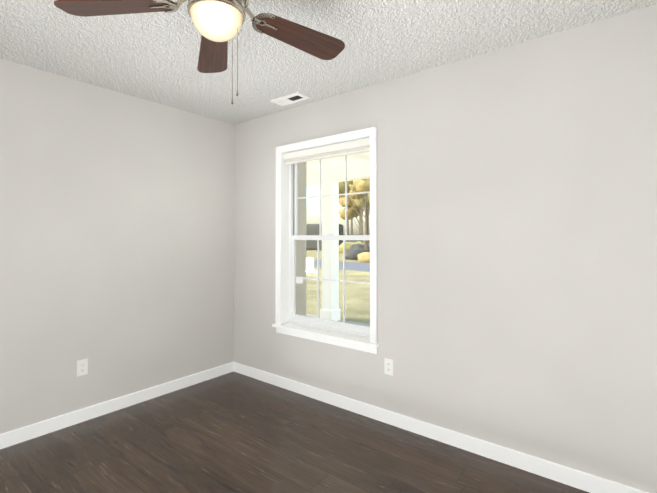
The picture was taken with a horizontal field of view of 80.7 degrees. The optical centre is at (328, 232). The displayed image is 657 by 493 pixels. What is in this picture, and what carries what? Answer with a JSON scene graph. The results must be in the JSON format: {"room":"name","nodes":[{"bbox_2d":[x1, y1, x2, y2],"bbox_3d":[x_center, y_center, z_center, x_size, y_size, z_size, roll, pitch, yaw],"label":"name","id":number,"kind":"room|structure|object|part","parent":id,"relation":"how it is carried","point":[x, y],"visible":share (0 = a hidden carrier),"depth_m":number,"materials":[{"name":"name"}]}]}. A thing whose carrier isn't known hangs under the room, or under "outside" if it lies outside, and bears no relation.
{"room":"empty bedroom","nodes":[
{"label":"empty bedroom","id":0,"kind":"room"},
{"bbox_2d":[0,59,234,433],"bbox_3d":[-1.990,0.129,2.631,0.160,2.440,3.520,-1,-1,38],"label":"wall","id":1,"kind":"structure","parent":0,"point":[116,239],"depth_m":2.90,"materials":[{"name":"paint"}]},
{"bbox_2d":[77,358,87,376],"bbox_3d":[-1.763,0.966,2.773,0.007,0.114,0.070,-1,-1,38],"label":"electrical outlet","id":2,"kind":"object","parent":1,"relation":"attached to","point":[82,367],"visible":1,"depth_m":2.77,"materials":[{"name":"plastic"}]},
{"bbox_2d":[0,362,233,448],"bbox_3d":[-1.922,1.302,2.563,0.014,0.092,3.200,-1,-1,38],"label":"baseboard","id":3,"kind":"structure","parent":1,"relation":"attached to","point":[23,434],"depth_m":2.88,"materials":[{"name":"white wood"}]},
{"bbox_2d":[0,371,588,492],"bbox_3d":[-0.398,1.384,1.357,4.220,0.100,3.520,-1,-1,38],"label":"floor","id":4,"kind":"structure","parent":0,"point":[233,432],"depth_m":2.35,"materials":[{"name":"brown wood"}]},
{"bbox_2d":[0,0,656,124],"bbox_3d":[-0.398,-1.181,1.386,4.220,0.150,3.520,-1,-1,38],"label":"ceiling","id":5,"kind":"structure","parent":0,"point":[152,56],"depth_m":2.25,"materials":[{"name":"white paint"}]},
{"bbox_2d":[54,0,344,103],"bbox_3d":[-0.405,-0.817,1.505,1.146,0.575,1.183,-1,-1,38],"label":"ceiling fan","id":6,"kind":"object","parent":5,"relation":"hanging from","point":[218,24],"visible":1,"depth_m":1.56,"materials":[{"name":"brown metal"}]},
{"label":"blade","id":7,"kind":"part","parent":6,"relation":"part of","materials":[{"name":"brown wood"}]},
{"bbox_3d":[-0.579,-0.911,1.523,0.090,0.042,0.036,0,-1,0],"label":"arm","id":8,"kind":"part","parent":6,"relation":"part of"},
{"bbox_3d":[-0.561,-0.885,1.889,0.156,0.006,0.453,-11,0,-19],"label":"blade","id":9,"kind":"part","parent":6,"relation":"part of","materials":[{"name":"brown wood"}]},
{"bbox_3d":[-0.439,-0.811,1.523,0.197,0.096,0.197,-1,-1,38],"label":"globe","id":10,"kind":"part","parent":6,"relation":"part of","materials":[{"name":"white glass"}]},
{"bbox_3d":[-0.327,-0.910,1.607,0.090,0.042,0.036,0,-1,-36],"label":"arm","id":11,"kind":"part","parent":6,"relation":"part of"},
{"bbox_3d":[-0.130,-0.887,1.753,0.453,0.006,0.156,4,-14,-36],"label":"blade","id":12,"kind":"part","parent":6,"relation":"part of","materials":[{"name":"brown wood"}]},
{"bbox_2d":[270,92,309,105],"bbox_3d":[-0.313,-1.081,3.132,0.305,0.009,0.145,-1,-1,38],"label":"ceiling vent","id":13,"kind":"object","parent":5,"relation":"in","point":[275,101],"visible":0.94,"depth_m":3.12,"materials":[{"name":"white metal"}]},
{"bbox_2d":[234,4,656,492],"bbox_3d":[0.644,0.130,2.689,3.900,2.440,0.160,-1,-1,38],"label":"wall","id":14,"kind":"structure","parent":0,"point":[516,247],"depth_m":2.26,"materials":[{"name":"paint"}]},
{"bbox_2d":[272,323,379,347],"bbox_3d":[-0.036,0.818,3.145,1.082,0.025,0.140,-1,-1,38],"label":"window sill","id":15,"kind":"structure","parent":14,"relation":"attached to","point":[348,338],"depth_m":3.09,"materials":[{"name":"white wood"}]},
{"bbox_2d":[276,127,376,353],"bbox_3d":[-0.006,0.057,3.192,1.038,1.652,0.178,-1,-1,38],"label":"window","id":16,"kind":"structure","parent":14,"relation":"in","point":[291,180],"depth_m":3.30,"materials":[{"name":"white plastic"}]},
{"bbox_2d":[275,148,276,323],"bbox_3d":[-0.464,0.021,3.438,0.016,1.575,0.006,-1,-1,38],"label":"window band","id":17,"kind":"object","parent":16,"relation":"attached to","point":[276,248],"visible":1,"depth_m":3.43,"materials":[{"name":"white paint"}]},
{"bbox_2d":[293,196,293,234],"bbox_3d":[-0.315,-0.333,3.513,0.012,0.711,0.002,-1,-1,38],"label":"track","id":18,"kind":"object","parent":16,"relation":"attached to","point":[293,215],"visible":0.64,"depth_m":3.51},
{"bbox_2d":[296,278,302,283],"bbox_3d":[-0.258,0.423,3.437,0.080,0.050,0.001,-1,-1,38],"label":"label","id":19,"kind":"object","parent":16,"relation":"attached to","point":[299,280],"visible":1,"depth_m":3.44,"materials":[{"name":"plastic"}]},
{"bbox_3d":[-0.056,-0.742,3.139,0.924,0.057,0.018,-1,-1,38],"label":"window trim","id":20,"kind":"part","parent":16,"relation":"part of","materials":[{"name":"white wood"}]},
{"bbox_2d":[276,126,375,147],"bbox_3d":[-0.063,-0.762,3.130,1.038,0.016,0.006,-1,-1,38],"label":"window band","id":21,"kind":"object","parent":16,"relation":"attached to","point":[360,130],"visible":0.98,"depth_m":3.08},
{"bbox_3d":[-0.021,-0.722,3.182,0.960,0.018,0.092,-1,-1,38],"label":"top window jamb","id":22,"kind":"part","parent":16,"relation":"part of","materials":[{"name":"white wood"}]},
{"bbox_3d":[-0.055,0.856,3.121,1.038,0.052,0.016,-1,-1,38],"label":"window apron","id":23,"kind":"part","parent":16,"relation":"part of","materials":[{"name":"white wood"}]},
{"bbox_2d":[283,138,369,164],"bbox_3d":[-0.025,-0.661,3.176,0.916,0.094,0.065,-1,-1,38],"label":"window blind","id":24,"kind":"object","parent":16,"relation":"attached to","point":[337,150],"visible":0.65,"depth_m":3.12,"materials":[{"name":"plastic"}]},
{"bbox_3d":[0.019,0.402,3.221,0.884,0.763,0.028,-1,-1,38],"label":"window sash","id":25,"kind":"part","parent":16,"relation":"part of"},
{"bbox_3d":[0.037,-0.315,3.252,0.884,0.753,0.026,-1,-1,38],"label":"window sash","id":26,"kind":"part","parent":16,"relation":"part of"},
{"bbox_3d":[0.009,0.751,3.203,0.764,0.010,0.009,-1,-1,38],"label":"window lift lip","id":27,"kind":"part","parent":16,"relation":"part of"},
{"bbox_3d":[0.019,0.395,3.221,0.828,0.676,0.004,-1,-1,38],"label":"sash glass","id":28,"kind":"part","parent":16,"relation":"part of","materials":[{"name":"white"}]},
{"bbox_3d":[0.037,-0.315,3.252,0.828,0.681,0.004,-1,-1,38],"label":"sash glass","id":29,"kind":"part","parent":16,"relation":"part of","materials":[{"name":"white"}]},
{"bbox_2d":[374,126,375,343],"bbox_3d":[0.338,0.013,2.804,0.016,1.575,0.006,-1,-1,38],"label":"window band","id":30,"kind":"object","parent":16,"relation":"attached to","point":[374,235],"visible":1,"depth_m":2.80,"materials":[{"name":"white paint"}]},
{"bbox_2d":[384,358,392,375],"bbox_3d":[0.428,0.950,2.744,0.070,0.114,0.007,-1,-1,38],"label":"electrical outlet","id":31,"kind":"object","parent":14,"relation":"attached to","point":[388,366],"visible":1,"depth_m":2.74,"materials":[{"name":"plastic"}]},
{"bbox_2d":[234,362,648,492],"bbox_3d":[0.590,1.303,2.607,3.872,0.092,0.014,-1,-1,38],"label":"baseboard","id":32,"kind":"structure","parent":14,"relation":"attached to","point":[581,480],"depth_m":2.42,"materials":[{"name":"white wood"}]},
{"label":"outside","id":33,"kind":"structure","parent":0,"visible":0},
{"bbox_2d":[306,242,369,323],"bbox_3d":[26.983,1.894,39.110,180.000,0.001,89.200,-1,-1,38],"label":"grass lawn","id":34,"kind":"structure","parent":33,"point":[349,308],"depth_m":9.90,"materials":[{"name":"plant"}]},
{"bbox_2d":[296,162,306,315],"bbox_3d":[-2.790,0.197,5.883,6.548,2.620,0.010,-1,-1,38],"label":"siding","id":35,"kind":"object","parent":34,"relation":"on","point":[301,212],"depth_m":3.88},
{"bbox_2d":[306,258,312,271],"bbox_3d":[-1.090,1.350,16.441,0.700,0.560,0.600,-1,-1,38],"label":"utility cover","id":36,"kind":"object","parent":34,"relation":"on","point":[311,264],"depth_m":16.25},
{"bbox_2d":[306,224,342,249],"bbox_3d":[-13.783,0.599,54.161,37.400,2.900,3.000,-1,-1,38],"label":"hedge","id":37,"kind":"object","parent":34,"relation":"on","point":[315,232],"depth_m":42.83,"materials":[{"name":"plant"}]},
{"bbox_2d":[339,241,363,253],"bbox_3d":[2.264,1.419,34.645,2.899,1.412,2.470,-1,-1,38],"label":"bush","id":38,"kind":"object","parent":34,"relation":"on","point":[346,244],"depth_m":34.04,"materials":[{"name":"yellow plant"}]},
{"bbox_2d":[350,218,352,234],"bbox_3d":[3.455,-3.799,57.790,0.416,11.820,0.396,-1,-1,38],"label":"trunk","id":39,"kind":"object","parent":34,"relation":"on","point":[351,231],"depth_m":57.63,"materials":[{"name":"brown plant"}]},
{"bbox_2d":[345,248,368,259],"bbox_3d":[1.935,1.446,25.309,1.660,0.900,1.850,-1,-1,38],"label":"bush","id":40,"kind":"object","parent":34,"relation":"on","point":[354,252],"depth_m":24.70,"materials":[{"name":"grey plant"}]},
{"bbox_2d":[347,243,369,251],"bbox_3d":[2.720,1.452,31.052,2.008,1.201,2.266,-1,-1,38],"label":"bush","id":41,"kind":"object","parent":34,"relation":"on","point":[358,245],"depth_m":30.57,"materials":[{"name":"plant"}]},
{"bbox_2d":[360,208,362,241],"bbox_3d":[3.104,-2.248,36.373,0.291,8.220,0.277,-1,-1,38],"label":"trunk","id":42,"kind":"object","parent":34,"relation":"on","point":[361,223],"depth_m":36.28,"materials":[{"name":"brown plant"}]},
{"bbox_2d":[358,252,369,262],"bbox_3d":[2.578,1.435,22.368,1.678,0.870,1.430,-1,-1,38],"label":"bush","id":43,"kind":"object","parent":34,"relation":"on","point":[363,256],"depth_m":22.02,"materials":[{"name":"yellow plant"}]},
{"bbox_2d":[364,194,366,249],"bbox_3d":[2.683,-1.448,27.771,0.229,6.420,0.218,-1,-1,38],"label":"trunk","id":44,"kind":"object","parent":34,"relation":"on","point":[365,244],"depth_m":27.70,"materials":[{"name":"brown plant"}]},
{"bbox_2d":[347,186,364,224],"bbox_3d":[2.363,-2.058,28.597,1.576,3.173,1.316,-1,-1,38],"label":"branches","id":45,"kind":"object","parent":44,"relation":"attached to","point":[358,207],"depth_m":28.15,"materials":[{"name":"brown plant"}]},
{"bbox_2d":[347,179,369,207],"bbox_3d":[3.886,-3.688,28.426,8.217,4.078,10.330,-1,-1,38],"label":"crown","id":46,"kind":"object","parent":45,"relation":"attached to","point":[357,187],"depth_m":27.18,"materials":[{"name":"yellow plant"}]},
{"bbox_2d":[367,211,368,244],"bbox_3d":[4.245,-2.859,41.852,0.312,9.570,0.297,-1,-1,38],"label":"trunk","id":47,"kind":"object","parent":34,"relation":"on","point":[367,225],"depth_m":41.73,"materials":[{"name":"brown plant"}]},
{"bbox_2d":[306,314,369,325],"bbox_3d":[2.615,1.423,2.989,11.400,0.100,2.200,-1,-1,38],"label":"porch","id":48,"kind":"object","parent":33,"point":[340,320],"depth_m":6.11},
{"bbox_2d":[320,181,339,320],"bbox_3d":[0.028,0.291,6.260,0.240,2.240,0.240,-1,-1,38],"label":"post","id":49,"kind":"object","parent":48,"relation":"on","point":[333,248],"depth_m":6.18,"materials":[{"name":"white wood"}]},
{"bbox_3d":[2.811,-1.484,39.063,2.169,2.670,2.923,-1,-1,38],"label":"branches","id":50,"kind":"object","parent":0,"visible":0},
{"bbox_2d":[339,197,362,219],"bbox_3d":[2.912,-2.825,39.087,3.180,3.187,4.434,-1,-1,38],"label":"crown","id":51,"kind":"object","parent":50,"relation":"attached to","point":[349,213],"depth_m":38.65,"materials":[{"name":"yellow plant"}]},
{"bbox_3d":[3.038,-3.097,35.269,2.520,3.704,1.917,-1,-1,38],"label":"branches","id":52,"kind":"object","parent":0,"visible":0},
{"bbox_2d":[339,181,349,193],"bbox_3d":[2.686,-4.887,36.112,6.790,3.989,6.105,-1,-1,38],"label":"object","id":53,"kind":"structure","parent":52,"relation":"attached to","point":[342,184],"depth_m":34.13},
{"bbox_3d":[2.381,0.270,4.399,0.240,2.240,0.240,-1,-1,38],"label":"post","id":54,"kind":"object","parent":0,"visible":0},
{"bbox_2d":[307,159,369,184],"bbox_3d":[3.204,-0.998,3.762,11.400,0.280,0.240,-1,-1,38],"label":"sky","id":55,"kind":"structure","parent":54,"relation":"on","point":[333,170],"depth_m":6.02,"materials":[{"name":"white"}]},
{"bbox_2d":[307,155,357,165],"bbox_3d":[2.646,-1.206,3.059,11.400,0.120,2.300,-1,-1,38],"label":"porch","id":56,"kind":"object","parent":55,"relation":"on","point":[324,161],"depth_m":5.95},
{"bbox_2d":[348,152,369,161],"bbox_3d":[0.224,-1.056,4.750,0.200,0.140,1.950,-1,-1,38],"label":"cross beam","id":57,"kind":"structure","parent":55,"relation":"attached to","point":[364,156],"depth_m":4.98,"materials":[{"name":"white wood"}]},
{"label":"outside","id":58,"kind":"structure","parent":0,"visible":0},
{"bbox_2d":[313,260,369,270],"bbox_3d":[7.503,1.597,14.486,180.000,0.019,4.400,-1,-1,38],"label":"street","id":59,"kind":"structure","parent":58,"point":[356,266],"depth_m":19.46,"materials":[{"name":"grey asphalt"}]}
]}

